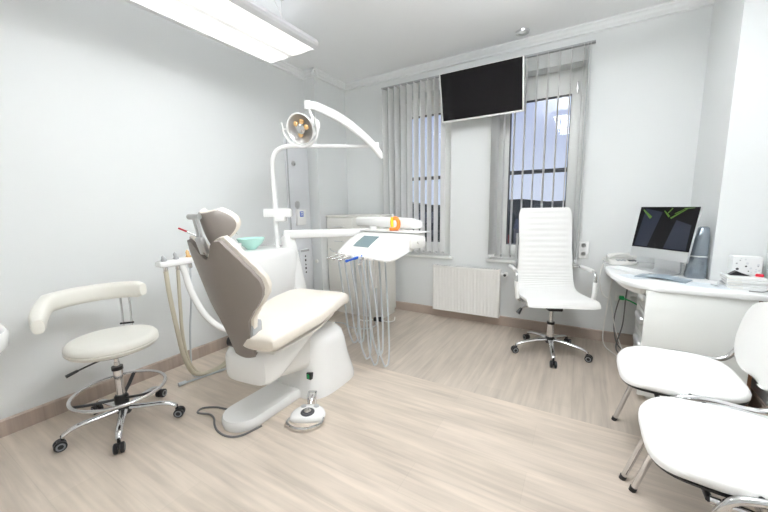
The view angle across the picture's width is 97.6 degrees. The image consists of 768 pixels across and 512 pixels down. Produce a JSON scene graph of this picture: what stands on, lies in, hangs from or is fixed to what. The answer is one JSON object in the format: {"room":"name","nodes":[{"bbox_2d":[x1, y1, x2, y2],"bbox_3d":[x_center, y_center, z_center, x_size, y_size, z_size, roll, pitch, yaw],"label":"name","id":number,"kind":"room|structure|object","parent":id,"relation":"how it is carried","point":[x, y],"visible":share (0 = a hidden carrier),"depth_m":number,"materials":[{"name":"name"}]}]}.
{"room":"dental clinic","nodes":[
{"label":"dental clinic","id":0,"kind":"room"},
{"bbox_2d":[0,0,304,419],"bbox_3d":[-1.736,-0.427,2.365,0.120,2.619,5.000,4,10,30],"label":"wall","id":1,"kind":"structure","parent":0,"point":[121,121],"depth_m":2.17,"materials":[{"name":"white paint"}]},
{"bbox_2d":[0,324,8,353],"bbox_3d":[-1.953,0.323,1.385,0.579,0.346,0.516,4,10,30],"label":"basin","id":2,"kind":"object","parent":1,"relation":"attached to","point":[4,332],"visible":1,"depth_m":1.49,"materials":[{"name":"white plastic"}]},
{"bbox_2d":[0,336,227,437],"bbox_3d":[-1.842,0.874,2.203,0.014,0.095,4.070,4,10,30],"label":"baseboard","id":3,"kind":"structure","parent":1,"relation":"attached to","point":[9,425],"depth_m":2.14,"materials":[{"name":"brown wood"}]},
{"bbox_2d":[123,0,302,79],"bbox_3d":[-1.868,-1.635,1.825,0.055,0.068,4.070,4,10,30],"label":"trim","id":4,"kind":"structure","parent":1,"relation":"attached to","point":[282,65],"depth_m":3.08,"materials":[{"name":"white"}]},
{"bbox_2d":[284,138,313,289],"bbox_3d":[-0.905,-0.315,3.634,0.047,1.800,0.305,4,10,30],"label":"wall panel","id":5,"kind":"object","parent":1,"relation":"attached to","point":[296,162],"depth_m":3.56,"materials":[{"name":"white plastic"}]},
{"bbox_2d":[295,209,305,224],"bbox_3d":[-0.887,-0.415,3.593,0.038,0.170,0.130,4,10,30],"label":"wall switch","id":6,"kind":"object","parent":5,"relation":"attached to","point":[300,214],"visible":1,"depth_m":3.57,"materials":[{"name":"white plastic"}]},
{"bbox_2d":[298,248,310,288],"bbox_3d":[-0.869,0.213,3.684,0.053,0.580,0.135,4,10,30],"label":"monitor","id":7,"kind":"object","parent":5,"relation":"attached to","point":[303,253],"visible":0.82,"depth_m":3.66,"materials":[{"name":"white plastic"}]},
{"bbox_2d":[303,77,347,290],"bbox_3d":[-0.641,-0.678,3.945,0.147,2.619,0.530,4,10,30],"label":"wall","id":8,"kind":"structure","parent":0,"point":[327,167],"depth_m":3.79,"materials":[{"name":"white paint"}]},
{"bbox_2d":[303,67,317,79],"bbox_3d":[-0.787,-1.899,3.497,0.202,0.068,0.055,4,10,30],"label":"trim","id":9,"kind":"structure","parent":8,"relation":"attached to","point":[306,73],"depth_m":3.49,"materials":[{"name":"white"}]},
{"bbox_2d":[310,67,344,90],"bbox_3d":[-0.590,-1.930,3.686,0.055,0.068,0.585,4,10,30],"label":"trim","id":10,"kind":"structure","parent":8,"relation":"attached to","point":[322,76],"depth_m":3.66,"materials":[{"name":"white"}]},
{"bbox_2d":[0,309,767,511],"bbox_3d":[-0.197,1.027,1.501,3.775,0.060,4.700,4,10,30],"label":"floor","id":11,"kind":"structure","parent":0,"point":[456,420],"depth_m":1.72,"materials":[{"name":"brown wood"}]},
{"bbox_2d":[28,281,185,454],"bbox_3d":[-1.495,0.571,1.860,0.570,0.782,0.572,4,10,30],"label":"stool","id":12,"kind":"object","parent":11,"relation":"on","point":[114,343],"visible":1,"depth_m":1.83,"materials":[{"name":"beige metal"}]},
{"bbox_2d":[196,406,261,437],"bbox_3d":[-0.914,0.940,1.923,0.467,0.012,0.175,4,10,30],"label":"cable","id":13,"kind":"object","parent":11,"relation":"on","point":[198,410],"visible":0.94,"depth_m":1.86,"materials":[{"name":"grey plastic"}]},
{"bbox_2d":[155,232,306,386],"bbox_3d":[-1.067,0.328,2.558,0.361,1.045,1.066,4,10,30],"label":"dental cuspidor unit","id":14,"kind":"object","parent":11,"relation":"on","point":[282,264],"visible":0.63,"depth_m":2.49,"materials":[{"name":"white plastic"}]},
{"bbox_2d":[236,237,264,249],"bbox_3d":[-1.042,-0.096,2.638,0.200,0.091,0.220,4,10,30],"label":"bowl","id":15,"kind":"object","parent":14,"relation":"on","point":[250,243],"depth_m":2.59,"materials":[{"name":"green glass"}]},
{"bbox_2d":[263,100,383,247],"bbox_3d":[-0.445,-0.584,2.566,1.003,1.067,0.526,-3,8,-11],"label":"lamp","id":16,"kind":"object","parent":14,"relation":"attached to","point":[300,128],"visible":1,"depth_m":2.58,"materials":[{"name":"white plastic"}]},
{"bbox_2d":[283,217,430,366],"bbox_3d":[-0.223,0.238,2.718,1.146,1.091,0.598,6,11,41],"label":"console","id":17,"kind":"object","parent":14,"relation":"attached to","point":[371,243],"visible":0.99,"depth_m":2.46,"materials":[{"name":"white plastic"}]},
{"bbox_2d":[389,214,400,230],"bbox_3d":[0.084,-0.253,2.513,0.084,0.128,0.034,3,9,23],"label":"gun","id":18,"kind":"object","parent":17,"relation":"on","point":[392,228],"visible":1,"depth_m":2.51,"materials":[{"name":"orange plastic"}]},
{"bbox_2d":[360,229,430,233],"bbox_3d":[0.074,-0.197,2.602,0.614,0.012,0.289,4,10,30],"label":"tray","id":19,"kind":"object","parent":17,"relation":"on","point":[362,231],"depth_m":2.55,"materials":[{"name":"white plastic"}]},
{"bbox_2d":[178,207,353,432],"bbox_3d":[-0.624,0.315,2.031,0.576,1.210,1.089,4,10,30],"label":"dental chair","id":20,"kind":"object","parent":11,"relation":"on","point":[286,343],"visible":1,"depth_m":1.78,"materials":[{"name":"white plastic"}]},
{"bbox_2d":[199,207,240,236],"bbox_3d":[-0.763,-0.137,1.518,0.185,0.163,0.128,2,9,22],"label":"headrest cover","id":21,"kind":"object","parent":20,"relation":"on","point":[220,222],"depth_m":1.48,"materials":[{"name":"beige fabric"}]},
{"bbox_2d":[189,235,271,328],"bbox_3d":[-0.758,0.193,1.644,0.414,0.607,0.245,4,10,30],"label":"backrest","id":22,"kind":"object","parent":20,"relation":"on","point":[237,288],"depth_m":1.55,"materials":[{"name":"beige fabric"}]},
{"bbox_2d":[243,288,348,351],"bbox_3d":[-0.584,0.351,2.105,0.490,0.134,0.875,2,9,22],"label":"seat cushion","id":23,"kind":"object","parent":20,"relation":"on","point":[290,316],"depth_m":1.92,"materials":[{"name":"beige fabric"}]},
{"bbox_2d":[306,372,312,379],"bbox_3d":[-0.469,0.757,2.126,0.035,0.042,0.029,4,10,30],"label":"switch","id":24,"kind":"object","parent":20,"relation":"attached to","point":[309,375],"depth_m":2.11,"materials":[{"name":"green plastic"}]},
{"bbox_2d":[285,390,325,429],"bbox_3d":[-0.429,0.895,1.937,0.234,0.081,0.281,4,10,30],"label":"foot pedal","id":25,"kind":"object","parent":11,"relation":"on","point":[306,413],"visible":1,"depth_m":1.92,"materials":[{"name":"white plastic"}]},
{"bbox_2d":[335,321,376,328],"bbox_3d":[-0.361,0.707,3.433,0.575,0.014,0.240,-1,8,-1],"label":"hose","id":26,"kind":"object","parent":11,"relation":"on","point":[375,321],"visible":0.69,"depth_m":3.43,"materials":[{"name":"grey plastic"}]},
{"bbox_2d":[326,214,395,317],"bbox_3d":[-0.263,0.096,3.801,0.721,1.117,0.350,4,10,30],"label":"base cabinet","id":27,"kind":"object","parent":11,"relation":"on","point":[343,221],"visible":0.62,"depth_m":3.70,"materials":[{"name":"white laminate"}]},
{"bbox_2d":[360,317,394,321],"bbox_3d":[-0.055,0.661,3.548,0.393,0.060,0.166,-2,8,-10],"label":"plug","id":28,"kind":"object","parent":11,"relation":"on","point":[374,318],"visible":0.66,"depth_m":3.51,"materials":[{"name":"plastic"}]},
{"bbox_2d":[508,207,600,367],"bbox_3d":[1.339,0.206,2.675,0.604,1.168,0.642,0,8,10],"label":"office chair","id":29,"kind":"object","parent":11,"relation":"on","point":[543,278],"visible":1,"depth_m":2.84,"materials":[{"name":"white leather"}]},
{"bbox_2d":[602,279,616,355],"bbox_3d":[1.856,0.483,2.689,0.077,0.601,0.357,1,8,11],"label":"power cable","id":30,"kind":"object","parent":11,"relation":"on","point":[612,279],"visible":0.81,"depth_m":2.83,"materials":[{"name":"white plastic"}]},
{"bbox_2d":[610,296,621,348],"bbox_3d":[1.899,0.569,2.715,0.079,0.420,0.332,2,9,20],"label":"power cable","id":31,"kind":"object","parent":11,"relation":"on","point":[610,296],"visible":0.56,"depth_m":2.83,"materials":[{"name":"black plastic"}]},
{"bbox_2d":[613,299,620,348],"bbox_3d":[1.994,0.583,2.675,0.073,0.408,0.366,-2,8,-9],"label":"power cable","id":32,"kind":"object","parent":11,"relation":"on","point":[619,299],"visible":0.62,"depth_m":2.82,"materials":[{"name":"grey plastic"}]},
{"bbox_2d":[603,260,767,406],"bbox_3d":[1.951,0.476,2.316,0.748,0.718,0.977,4,10,30],"label":"desk","id":33,"kind":"object","parent":11,"relation":"on","point":[639,286],"visible":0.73,"depth_m":1.97,"materials":[{"name":"white laminate"}]},
{"bbox_2d":[599,253,636,299],"bbox_3d":[1.893,0.184,2.711,0.215,0.429,0.232,-8,11,-40],"label":"telephone","id":34,"kind":"object","parent":33,"relation":"on","point":[611,258],"visible":0.98,"depth_m":2.66,"materials":[{"name":"white plastic"}]},
{"bbox_2d":[615,289,627,352],"bbox_3d":[1.902,0.455,2.663,0.074,0.660,0.358,5,10,33],"label":"power cable","id":35,"kind":"object","parent":33,"relation":"hanging from","point":[626,289],"visible":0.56,"depth_m":2.79,"materials":[{"name":"grey plastic"}]},
{"bbox_2d":[606,265,651,273],"bbox_3d":[1.749,0.097,2.405,0.110,0.012,0.280,-2,8,-7],"label":"magazine","id":36,"kind":"object","parent":33,"relation":"on","point":[617,267],"visible":1,"depth_m":2.38,"materials":[{"name":"white paper"}]},
{"bbox_2d":[616,274,648,278],"bbox_3d":[1.630,0.135,2.205,0.100,0.001,0.150,-2,8,-4],"label":"paper sheet","id":37,"kind":"object","parent":33,"relation":"on","point":[624,275],"visible":0.93,"depth_m":2.20,"materials":[{"name":"white paper"}]},
{"bbox_2d":[634,274,691,282],"bbox_3d":[1.766,0.135,2.130,0.130,0.015,0.260,-7,10,-34],"label":"magazine","id":38,"kind":"object","parent":33,"relation":"on","point":[668,277],"visible":1,"depth_m":2.10,"materials":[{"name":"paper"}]},
{"bbox_2d":[630,207,702,275],"bbox_3d":[1.868,-0.104,2.261,0.165,0.449,0.382,-3,9,-12],"label":"desktop computer","id":39,"kind":"object","parent":33,"relation":"on","point":[666,235],"visible":0.99,"depth_m":2.24,"materials":[{"name":"silver metal"}]},
{"bbox_2d":[683,226,709,278],"bbox_3d":[1.984,-0.024,2.127,0.104,0.324,0.096,4,10,30],"label":"metal container","id":40,"kind":"object","parent":33,"relation":"on","point":[696,268],"visible":0.91,"depth_m":2.10,"materials":[{"name":"grey metal"}]},
{"bbox_2d":[680,282,730,290],"bbox_3d":[1.852,0.169,1.944,0.210,0.001,0.150,7,11,42],"label":"paper sheet","id":41,"kind":"object","parent":33,"relation":"on","point":[694,284],"visible":0.71,"depth_m":1.93,"materials":[{"name":"white paper"}]},
{"bbox_2d":[727,255,762,274],"bbox_3d":[2.085,0.082,1.945,0.120,0.164,0.068,4,10,30],"label":"tissue box","id":42,"kind":"object","parent":33,"relation":"on","point":[751,265],"visible":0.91,"depth_m":1.92,"materials":[{"name":"white cardboard"}]},
{"bbox_2d":[723,283,767,290],"bbox_3d":[2.015,0.169,1.876,0.157,0.016,0.124,5,10,34],"label":"notebook","id":43,"kind":"object","parent":33,"relation":"on","point":[725,284],"visible":0.6,"depth_m":1.83,"materials":[{"name":"white paper"}]},
{"bbox_2d":[721,278,767,287],"bbox_3d":[2.014,0.151,1.881,0.159,0.016,0.127,4,10,30],"label":"notebook","id":44,"kind":"object","parent":43,"relation":"on","point":[724,281],"visible":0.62,"depth_m":1.83,"materials":[{"name":"white paper"}]},
{"bbox_2d":[721,277,767,284],"bbox_3d":[2.007,0.136,1.875,0.157,0.016,0.124,5,10,34],"label":"notebook","id":45,"kind":"object","parent":44,"relation":"on","point":[723,278],"visible":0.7,"depth_m":1.83,"materials":[{"name":"white paper"}]},
{"bbox_2d":[720,273,767,281],"bbox_3d":[2.007,0.118,1.880,0.159,0.016,0.127,4,10,30],"label":"notebook","id":46,"kind":"object","parent":45,"relation":"on","point":[725,275],"visible":0.89,"depth_m":1.84,"materials":[{"name":"white paper"}]},
{"bbox_2d":[728,270,749,275],"bbox_3d":[1.999,0.096,1.889,0.090,0.024,0.035,4,10,30],"label":"staple remover","id":47,"kind":"object","parent":46,"relation":"on","point":[734,272],"visible":1,"depth_m":1.88,"materials":[{"name":"black plastic"}]},
{"bbox_2d":[611,302,767,511],"bbox_3d":[1.371,0.574,1.496,0.551,0.791,0.512,4,10,30],"label":"chair","id":48,"kind":"object","parent":11,"relation":"on","point":[659,372],"visible":0.8,"depth_m":1.44,"materials":[{"name":"white leather"}]},
{"bbox_2d":[633,290,758,398],"bbox_3d":[1.841,0.529,2.080,0.480,0.686,0.416,4,10,30],"label":"drawer pedestal","id":49,"kind":"object","parent":11,"relation":"on","point":[702,325],"visible":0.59,"depth_m":1.89,"materials":[{"name":"white"}]},
{"bbox_2d":[628,396,767,511],"bbox_3d":[1.131,0.646,1.034,0.551,0.791,0.512,4,10,30],"label":"chair","id":50,"kind":"object","parent":11,"relation":"on","point":[719,449],"visible":1,"depth_m":1.03,"materials":[{"name":"white leather"}]},
{"bbox_2d":[253,0,674,82],"bbox_3d":[-0.154,-1.657,1.260,3.775,0.080,5.050,4,10,30],"label":"ceiling","id":51,"kind":"structure","parent":0,"point":[357,39],"depth_m":2.65,"materials":[{"name":"white paint"}]},
{"bbox_2d":[129,0,318,63],"bbox_3d":[-1.083,-1.554,1.886,0.508,0.272,1.548,4,10,30],"label":"pendant light","id":52,"kind":"object","parent":51,"relation":"hanging from","point":[246,26],"visible":0.97,"depth_m":2.13,"materials":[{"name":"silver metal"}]},
{"bbox_2d":[515,28,529,35],"bbox_3d":[1.148,-1.855,2.784,0.112,0.016,0.112,4,10,30],"label":"recessed light","id":53,"kind":"object","parent":51,"relation":"in","point":[523,31],"visible":1,"depth_m":2.78,"materials":[{"name":"silver metal"}]},
{"bbox_2d":[345,5,712,334],"bbox_3d":[1.047,-0.633,3.436,3.575,2.619,0.300,4,10,30],"label":"wall","id":54,"kind":"structure","parent":0,"point":[647,78],"depth_m":2.79,"materials":[{"name":"white paint"}]},
{"bbox_2d":[399,95,452,258],"bbox_3d":[0.430,-0.855,3.700,0.760,1.717,0.255,4,10,30],"label":"window","id":55,"kind":"structure","parent":54,"relation":"in","point":[446,255],"depth_m":3.65,"materials":[{"name":"white plastic"}]},
{"bbox_2d":[381,75,445,253],"bbox_3d":[0.308,-0.915,3.573,0.730,1.764,0.087,4,10,30],"label":"vertical blind","id":56,"kind":"object","parent":55,"relation":"attached to","point":[391,123],"visible":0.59,"depth_m":3.56,"materials":[{"name":"grey fabric"}]},
{"bbox_2d":[433,264,507,317],"bbox_3d":[0.871,0.348,3.447,0.756,0.480,0.122,4,10,30],"label":"radiator","id":57,"kind":"object","parent":54,"relation":"attached to","point":[460,289],"visible":1,"depth_m":3.41,"materials":[{"name":"white metal"}]},
{"bbox_2d":[437,264,497,269],"bbox_3d":[0.834,0.112,3.417,0.634,0.002,0.038,4,10,30],"label":"grille","id":58,"kind":"object","parent":57,"relation":"attached to","point":[438,265],"depth_m":3.42,"materials":[{"name":"white metal"}]},
{"bbox_2d":[439,55,524,122],"bbox_3d":[0.896,-1.476,3.061,0.735,0.426,0.265,4,10,30],"label":"television","id":59,"kind":"object","parent":54,"relation":"attached to","point":[495,88],"visible":1,"depth_m":2.97,"materials":[{"name":"black plastic"}]},
{"bbox_2d":[412,167,566,180],"bbox_3d":[1.216,-0.908,3.669,4.400,0.090,0.342,4,10,30],"label":"guard rail","id":60,"kind":"object","parent":54,"relation":"attached to","point":[536,171],"visible":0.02,"depth_m":3.59,"materials":[{"name":"grey plastic"}]},
{"bbox_2d":[395,301,633,345],"bbox_3d":[0.956,0.634,3.505,3.203,0.095,0.014,4,10,30],"label":"baseboard","id":61,"kind":"structure","parent":54,"relation":"attached to","point":[580,332],"depth_m":3.25,"materials":[{"name":"brown wood"}]},
{"bbox_2d":[345,0,714,90],"bbox_3d":[0.901,-1.873,3.119,3.203,0.068,0.055,4,10,30],"label":"trim","id":62,"kind":"structure","parent":54,"relation":"attached to","point":[677,6],"depth_m":2.84,"materials":[{"name":"white paint"}]},
{"bbox_2d":[485,66,587,264],"bbox_3d":[1.407,-0.788,3.130,0.805,1.717,0.255,4,10,30],"label":"window","id":63,"kind":"structure","parent":54,"relation":"in","point":[576,78],"depth_m":3.04,"materials":[{"name":"white plastic"}]},
{"bbox_2d":[488,40,595,261],"bbox_3d":[1.344,-0.845,2.967,0.785,1.764,0.088,4,10,30],"label":"vertical blind","id":64,"kind":"object","parent":63,"relation":"attached to","point":[495,128],"visible":0.63,"depth_m":3.00,"materials":[{"name":"grey fabric"}]},
{"bbox_2d":[578,241,588,257],"bbox_3d":[1.741,-0.056,2.929,0.076,0.152,0.014,4,10,30],"label":"wall socket","id":65,"kind":"object","parent":54,"relation":"attached to","point":[583,251],"visible":1,"depth_m":2.93,"materials":[{"name":"white plastic"}]},
{"bbox_2d":[615,292,625,301],"bbox_3d":[1.998,0.347,2.840,0.076,0.076,0.014,4,10,30],"label":"wall socket","id":66,"kind":"object","parent":54,"relation":"attached to","point":[617,294],"visible":0.65,"depth_m":2.84,"materials":[{"name":"white plastic"}]},
{"bbox_2d":[619,296,636,304],"bbox_3d":[2.027,0.374,2.761,0.048,0.061,0.180,-6,10,-30],"label":"plug","id":67,"kind":"object","parent":66,"relation":"attached to","point":[620,297],"visible":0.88,"depth_m":2.79,"materials":[{"name":"green plastic"}]},
{"bbox_2d":[627,293,637,302],"bbox_3d":[2.071,0.352,2.797,0.076,0.076,0.014,4,10,30],"label":"wall socket","id":68,"kind":"object","parent":54,"relation":"attached to","point":[633,297],"visible":0.74,"depth_m":2.79,"materials":[{"name":"white plastic"}]},
{"bbox_2d":[684,0,767,280],"bbox_3d":[2.256,-0.472,2.198,0.225,2.619,0.625,4,10,30],"label":"wall","id":69,"kind":"structure","parent":0,"point":[730,182],"depth_m":1.96,"materials":[{"name":"white paint"}]},
{"bbox_2d":[751,244,767,405],"bbox_3d":[1.449,-0.210,0.504,0.120,2.619,5.000,4,10,30],"label":"wall","id":70,"kind":"structure","parent":0,"point":[761,393],"depth_m":1.92,"materials":[{"name":"white paint"}]},
{"bbox_2d":[748,387,767,415],"bbox_3d":[1.204,1.090,0.369,0.014,0.095,3.975,4,10,30],"label":"baseboard","id":71,"kind":"structure","parent":70,"relation":"attached to","point":[755,402],"depth_m":1.91,"materials":[{"name":"brown wood"}]},
{"label":"outside","id":72,"kind":"structure","parent":0,"visible":0},
{"bbox_3d":[40.489,-3.200,74.203,120.000,0.200,158.500,4,10,30],"label":"ground","id":73,"kind":"structure","parent":72,"visible":0},
{"bbox_2d":[419,212,433,236],"bbox_3d":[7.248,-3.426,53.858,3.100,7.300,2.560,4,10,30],"label":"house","id":74,"kind":"structure","parent":73,"relation":"on","point":[432,213],"depth_m":52.36,"materials":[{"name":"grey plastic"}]},
{"bbox_2d":[431,211,439,240],"bbox_3d":[6.317,-0.938,35.290,2.718,7.798,2.573,4,10,30],"label":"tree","id":75,"kind":"object","parent":73,"relation":"on","point":[439,211],"visible":0.05,"depth_m":34.31,"materials":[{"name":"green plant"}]},
{"bbox_2d":[508,211,515,242],"bbox_3d":[17.008,-2.735,47.814,3.692,7.349,3.707,4,10,30],"label":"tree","id":76,"kind":"object","parent":73,"relation":"on","point":[513,214],"visible":0.09,"depth_m":46.34,"materials":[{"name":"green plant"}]},
{"bbox_2d":[513,219,518,243],"bbox_3d":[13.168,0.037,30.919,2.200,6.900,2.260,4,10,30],"label":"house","id":77,"kind":"structure","parent":73,"relation":"on","point":[516,225],"depth_m":30.22,"materials":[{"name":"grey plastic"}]},
{"bbox_2d":[532,204,546,207],"bbox_3d":[20.771,-3.066,46.541,3.596,8.244,3.650,4,10,30],"label":"tree","id":78,"kind":"object","parent":73,"relation":"on","point":[536,205],"visible":0.02,"depth_m":44.76,"materials":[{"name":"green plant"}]},
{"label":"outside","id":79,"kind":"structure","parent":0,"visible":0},
{"bbox_2d":[413,199,564,218],"bbox_3d":[11.367,-13.378,112.531,210.000,9.821,8.000,4,10,30],"label":"hills","id":80,"kind":"structure","parent":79,"point":[526,203],"depth_m":91.92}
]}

